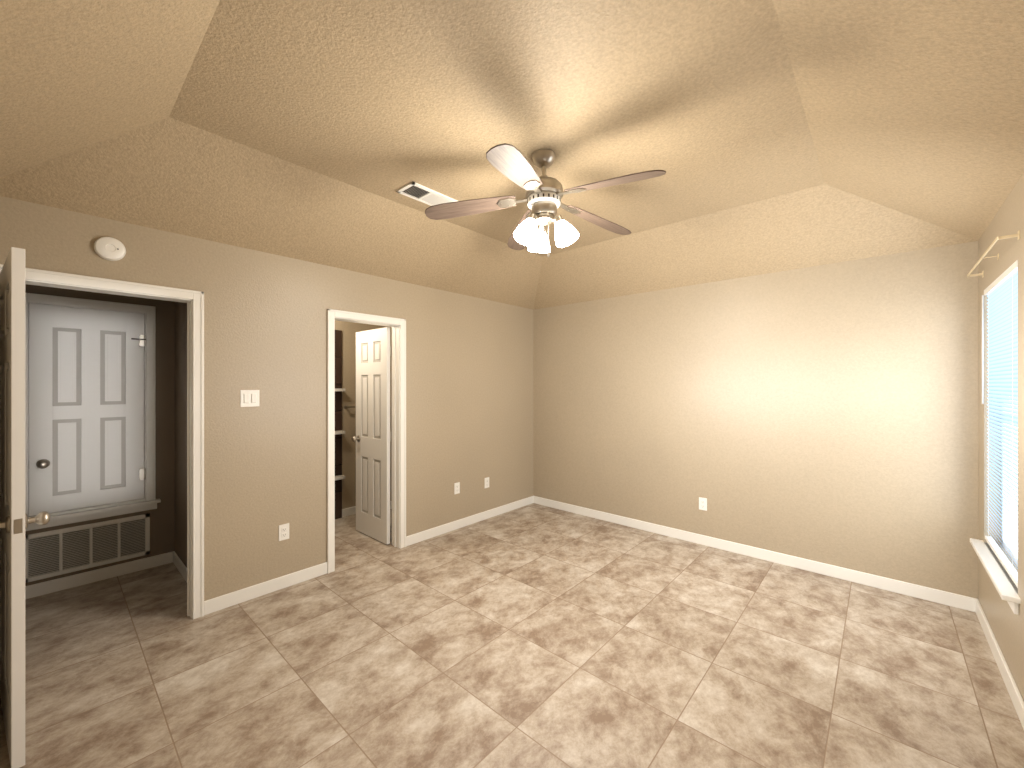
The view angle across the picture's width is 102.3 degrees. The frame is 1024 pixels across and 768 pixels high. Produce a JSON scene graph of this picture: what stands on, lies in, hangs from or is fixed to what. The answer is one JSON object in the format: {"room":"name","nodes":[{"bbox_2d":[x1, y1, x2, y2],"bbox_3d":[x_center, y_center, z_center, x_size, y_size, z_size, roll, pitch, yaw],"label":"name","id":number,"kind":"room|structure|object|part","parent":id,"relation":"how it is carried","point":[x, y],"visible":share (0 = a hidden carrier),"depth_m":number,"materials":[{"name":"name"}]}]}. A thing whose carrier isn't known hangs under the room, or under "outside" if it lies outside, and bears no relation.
{"room":"empty bedroom","nodes":[
{"label":"empty bedroom","id":0,"kind":"room"},
{"bbox_2d":[25,284,174,585],"bbox_3d":[-3.611,0.280,2.729,0.120,2.440,2.380,0,0,42],"label":"wall","id":1,"kind":"structure","parent":0,"point":[162,528],"depth_m":3.42,"materials":[{"name":"paint"}]},
{"bbox_2d":[25,513,149,582],"bbox_3d":[-3.177,1.220,3.112,0.014,0.330,0.670,0,0,42],"label":"air vent","id":2,"kind":"object","parent":1,"relation":"in","point":[52,553],"visible":0.94,"depth_m":3.09,"materials":[{"name":"white plastic"}]},
{"bbox_2d":[25,293,155,517],"bbox_3d":[-3.227,0.180,3.157,0.120,1.540,0.650,0,0,42],"label":"door frame","id":3,"kind":"structure","parent":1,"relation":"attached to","point":[93,507],"depth_m":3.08,"materials":[{"name":"white wood"}]},
{"bbox_2d":[29,303,145,515],"bbox_3d":[-3.198,0.180,3.136,0.177,1.498,0.618,0,0,42],"label":"door","id":4,"kind":"structure","parent":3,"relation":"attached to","point":[86,407],"depth_m":3.10,"materials":[{"name":"white wood"}]},
{"bbox_2d":[25,499,160,530],"bbox_3d":[-3.165,0.987,3.102,0.045,0.077,0.800,0,0,42],"label":"sill","id":5,"kind":"structure","parent":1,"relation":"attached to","point":[79,516],"depth_m":3.12,"materials":[{"name":"white wood"}]},
{"bbox_2d":[25,553,167,598],"bbox_3d":[-3.561,1.455,2.684,0.014,0.090,2.140,0,0,42],"label":"baseboard","id":6,"kind":"structure","parent":1,"relation":"attached to","point":[56,585],"depth_m":3.12,"materials":[{"name":"white wood"}]},
{"bbox_2d":[175,302,186,567],"bbox_3d":[-2.421,0.280,3.179,1.050,2.440,0.120,0,0,42],"label":"wall","id":7,"kind":"structure","parent":0,"point":[181,430],"depth_m":3.30,"materials":[{"name":"paint"}]},
{"bbox_2d":[168,551,186,581],"bbox_3d":[-2.461,1.455,3.111,1.020,0.090,0.035,0,0,42],"label":"baseboard","id":8,"kind":"structure","parent":7,"relation":"attached to","point":[173,557],"depth_m":3.32,"materials":[{"name":"white wood"}]},
{"bbox_2d":[0,196,532,600],"bbox_3d":[-1.220,0.280,3.641,0.120,2.440,4.570,0,0,42],"label":"wall","id":9,"kind":"structure","parent":0,"point":[469,393],"depth_m":3.09,"materials":[{"name":"paint"}]},
{"bbox_2d":[0,247,49,767],"bbox_3d":[-2.228,0.482,1.831,0.778,2.020,0.177,0,0,36],"label":"entry door","id":10,"kind":"structure","parent":9,"relation":"in","point":[15,520],"depth_m":1.61,"materials":[{"name":"white wood"}]},
{"bbox_2d":[0,264,203,618],"bbox_3d":[-2.349,0.475,2.383,0.120,2.050,0.810,0,0,42],"label":"door frame","id":11,"kind":"structure","parent":9,"relation":"attached to","point":[189,302],"depth_m":2.64,"materials":[{"name":"white wood"}]},
{"bbox_2d":[94,237,125,260],"bbox_3d":[-2.282,-0.770,2.343,0.034,0.132,0.132,0,0,42],"label":"smoke detector","id":12,"kind":"object","parent":9,"relation":"attached to","point":[110,248],"visible":1,"depth_m":2.33,"materials":[{"name":"white plastic"}]},
{"bbox_2d":[240,390,258,406],"bbox_3d":[-1.822,0.100,2.871,0.014,0.116,0.116,0,0,42],"label":"switch plate","id":13,"kind":"object","parent":9,"relation":"attached to","point":[249,398],"visible":1,"depth_m":2.87,"materials":[{"name":"white plastic"}]},
{"bbox_2d":[279,523,288,540],"bbox_3d":[-1.677,1.090,3.036,0.009,0.114,0.070,0,0,42],"label":"electrical outlet","id":14,"kind":"object","parent":9,"relation":"attached to","point":[283,531],"visible":1,"depth_m":3.03,"materials":[{"name":"white plastic"}]},
{"bbox_2d":[327,309,405,573],"bbox_3d":[-1.274,0.475,3.582,0.120,2.050,0.630,0,0,42],"label":"door frame","id":15,"kind":"structure","parent":9,"relation":"attached to","point":[395,435],"depth_m":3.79,"materials":[{"name":"white wood"}]},
{"bbox_2d":[204,496,533,614],"bbox_3d":[-0.862,1.455,3.941,0.014,0.090,3.405,0,0,42],"label":"baseboard","id":16,"kind":"structure","parent":9,"relation":"attached to","point":[212,605],"depth_m":3.14,"materials":[{"name":"white wood"}]},
{"bbox_2d":[352,327,390,543],"bbox_3d":[-1.366,0.482,4.036,0.598,2.020,0.177,0,0,42],"label":"door","id":17,"kind":"structure","parent":9,"relation":"in","point":[372,438],"depth_m":4.00,"materials":[{"name":"white wood"}]},
{"bbox_2d":[454,482,459,493],"bbox_3d":[-0.568,1.080,4.272,0.009,0.114,0.070,0,0,42],"label":"electrical outlet","id":18,"kind":"object","parent":9,"relation":"attached to","point":[456,488],"visible":1,"depth_m":4.27,"materials":[{"name":"white plastic"}]},
{"bbox_2d":[485,477,488,487],"bbox_3d":[-0.278,1.100,4.595,0.009,0.114,0.070,0,0,42],"label":"electrical outlet","id":19,"kind":"object","parent":9,"relation":"attached to","point":[487,482],"visible":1,"depth_m":4.59,"materials":[{"name":"white plastic"}]},
{"bbox_2d":[335,320,385,508],"bbox_3d":[-2.194,0.280,4.427,0.120,2.440,2.040,0,0,42],"label":"wall","id":20,"kind":"structure","parent":0,"point":[349,330],"depth_m":4.71,"materials":[{"name":"paint"}]},
{"bbox_2d":[335,330,344,518],"bbox_3d":[-2.299,0.450,4.146,0.100,2.100,1.240,0,0,42],"label":"shelving unit","id":21,"kind":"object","parent":20,"relation":"attached to","point":[339,432],"depth_m":4.60,"materials":[{"name":"white wood"}]},
{"bbox_2d":[342,506,355,516],"bbox_3d":[-2.144,1.455,4.383,0.014,0.090,1.800,0,0,42],"label":"baseboard","id":22,"kind":"structure","parent":20,"relation":"attached to","point":[349,511],"depth_m":4.69,"materials":[{"name":"white wood"}]},
{"bbox_2d":[386,326,391,500],"bbox_3d":[-1.088,0.280,4.725,1.130,2.440,0.120,0,0,42],"label":"wall","id":23,"kind":"structure","parent":0,"point":[390,414],"depth_m":4.97,"materials":[{"name":"paint"}]},
{"bbox_2d":[0,503,1023,767],"bbox_3d":[-0.686,1.550,2.335,5.320,0.100,5.800,0,0,42],"label":"floor","id":24,"kind":"structure","parent":0,"point":[532,635],"depth_m":2.19,"materials":[{"name":"tile"}]},
{"bbox_2d":[0,0,1023,309],"bbox_3d":[0.220,-1.130,2.349,3.950,0.380,4.530,0,0,42],"label":"ceiling tray","id":25,"kind":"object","parent":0,"point":[768,136],"visible":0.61,"depth_m":2.00,"materials":[{"name":"paint"}]},
{"bbox_2d":[396,181,456,205],"bbox_3d":[-0.562,-1.313,2.922,0.190,0.013,0.470,0,0,42],"label":"supply air vent","id":26,"kind":"object","parent":25,"relation":"attached to","point":[420,193],"visible":0.77,"depth_m":2.86,"materials":[{"name":"white plastic"}]},
{"bbox_2d":[425,143,665,256],"bbox_3d":[0.228,-1.016,2.351,1.284,0.607,1.330,0,0,42],"label":"fan","id":27,"kind":"object","parent":25,"relation":"hanging from","point":[544,193],"visible":1,"depth_m":2.32,"materials":[{"name":"wood"}]},
{"bbox_3d":[-0.244,-1.030,2.409,0.535,0.035,0.140,-7,0,4],"label":"blade","id":28,"kind":"part","parent":27,"relation":"part of","materials":[{"name":"brown wood"}]},
{"bbox_3d":[0.025,-1.030,1.982,0.140,0.035,0.535,0,7,22],"label":"blade","id":29,"kind":"part","parent":27,"relation":"part of","materials":[{"name":"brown wood"}]},
{"bbox_3d":[0.080,-1.030,2.796,0.140,0.035,0.535,0,-7,-14],"label":"blade","id":30,"kind":"part","parent":27,"relation":"part of","materials":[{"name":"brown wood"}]},
{"bbox_3d":[0.548,-1.030,2.609,0.535,0.035,0.140,8,-4,-32],"label":"blade","id":31,"kind":"part","parent":27,"relation":"part of","materials":[{"name":"brown wood"}]},
{"bbox_3d":[0.514,-1.030,2.106,0.535,0.035,0.140,9,6,40],"label":"blade","id":32,"kind":"part","parent":27,"relation":"part of","materials":[{"name":"brown wood"}]},
{"bbox_2d":[533,241,977,598],"bbox_3d":[1.706,0.280,4.005,3.750,2.440,0.120,0,0,42],"label":"wall","id":33,"kind":"structure","parent":0,"point":[826,413],"depth_m":3.40,"materials":[{"name":"paint"}]},
{"bbox_2d":[699,497,706,510],"bbox_3d":[1.782,1.120,3.850,0.070,0.114,0.009,0,0,42],"label":"electrical outlet","id":34,"kind":"object","parent":33,"relation":"attached to","point":[702,503],"visible":1,"depth_m":3.85,"materials":[{"name":"white plastic"}]},
{"bbox_2d":[534,496,975,611],"bbox_3d":[1.661,1.455,3.955,3.750,0.090,0.014,0,0,42],"label":"baseboard","id":35,"kind":"structure","parent":33,"relation":"attached to","point":[926,593],"depth_m":3.39,"materials":[{"name":"white wood"}]},
{"bbox_2d":[978,173,1023,700],"bbox_3d":[1.660,0.280,1.056,0.120,2.440,4.570,0,0,42],"label":"wall","id":36,"kind":"structure","parent":0,"point":[1006,623],"depth_m":2.20,"materials":[{"name":"paint"}]},
{"bbox_2d":[967,230,1019,277],"bbox_3d":[2.610,-0.685,2.257,0.069,0.040,0.931,0,0,42],"label":"curtain rod","id":37,"kind":"object","parent":36,"relation":"attached to","point":[988,250],"visible":1,"depth_m":2.15,"materials":[{"name":"beige metal"}]},
{"bbox_2d":[970,538,1019,614],"bbox_3d":[2.628,1.022,2.244,0.085,0.085,0.950,0,0,42],"label":"window sill","id":38,"kind":"structure","parent":36,"relation":"in","point":[1003,585],"depth_m":2.12,"materials":[{"name":"white wood"}]},
{"bbox_2d":[975,599,1023,728],"bbox_3d":[1.610,1.455,1.101,0.014,0.090,4.330,0,0,42],"label":"baseboard","id":39,"kind":"structure","parent":36,"relation":"attached to","point":[1011,687],"depth_m":2.12,"materials":[{"name":"white wood"}]},
{"bbox_2d":[982,260,1017,587],"bbox_3d":[2.643,0.188,2.230,0.052,1.532,0.838,0,0,42],"label":"window","id":40,"kind":"structure","parent":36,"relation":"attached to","point":[1001,291],"depth_m":2.21,"materials":[{"name":"grey glass"}]},
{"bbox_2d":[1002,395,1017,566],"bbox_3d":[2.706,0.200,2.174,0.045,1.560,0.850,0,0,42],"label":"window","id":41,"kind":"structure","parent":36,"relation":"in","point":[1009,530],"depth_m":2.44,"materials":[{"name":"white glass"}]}
]}

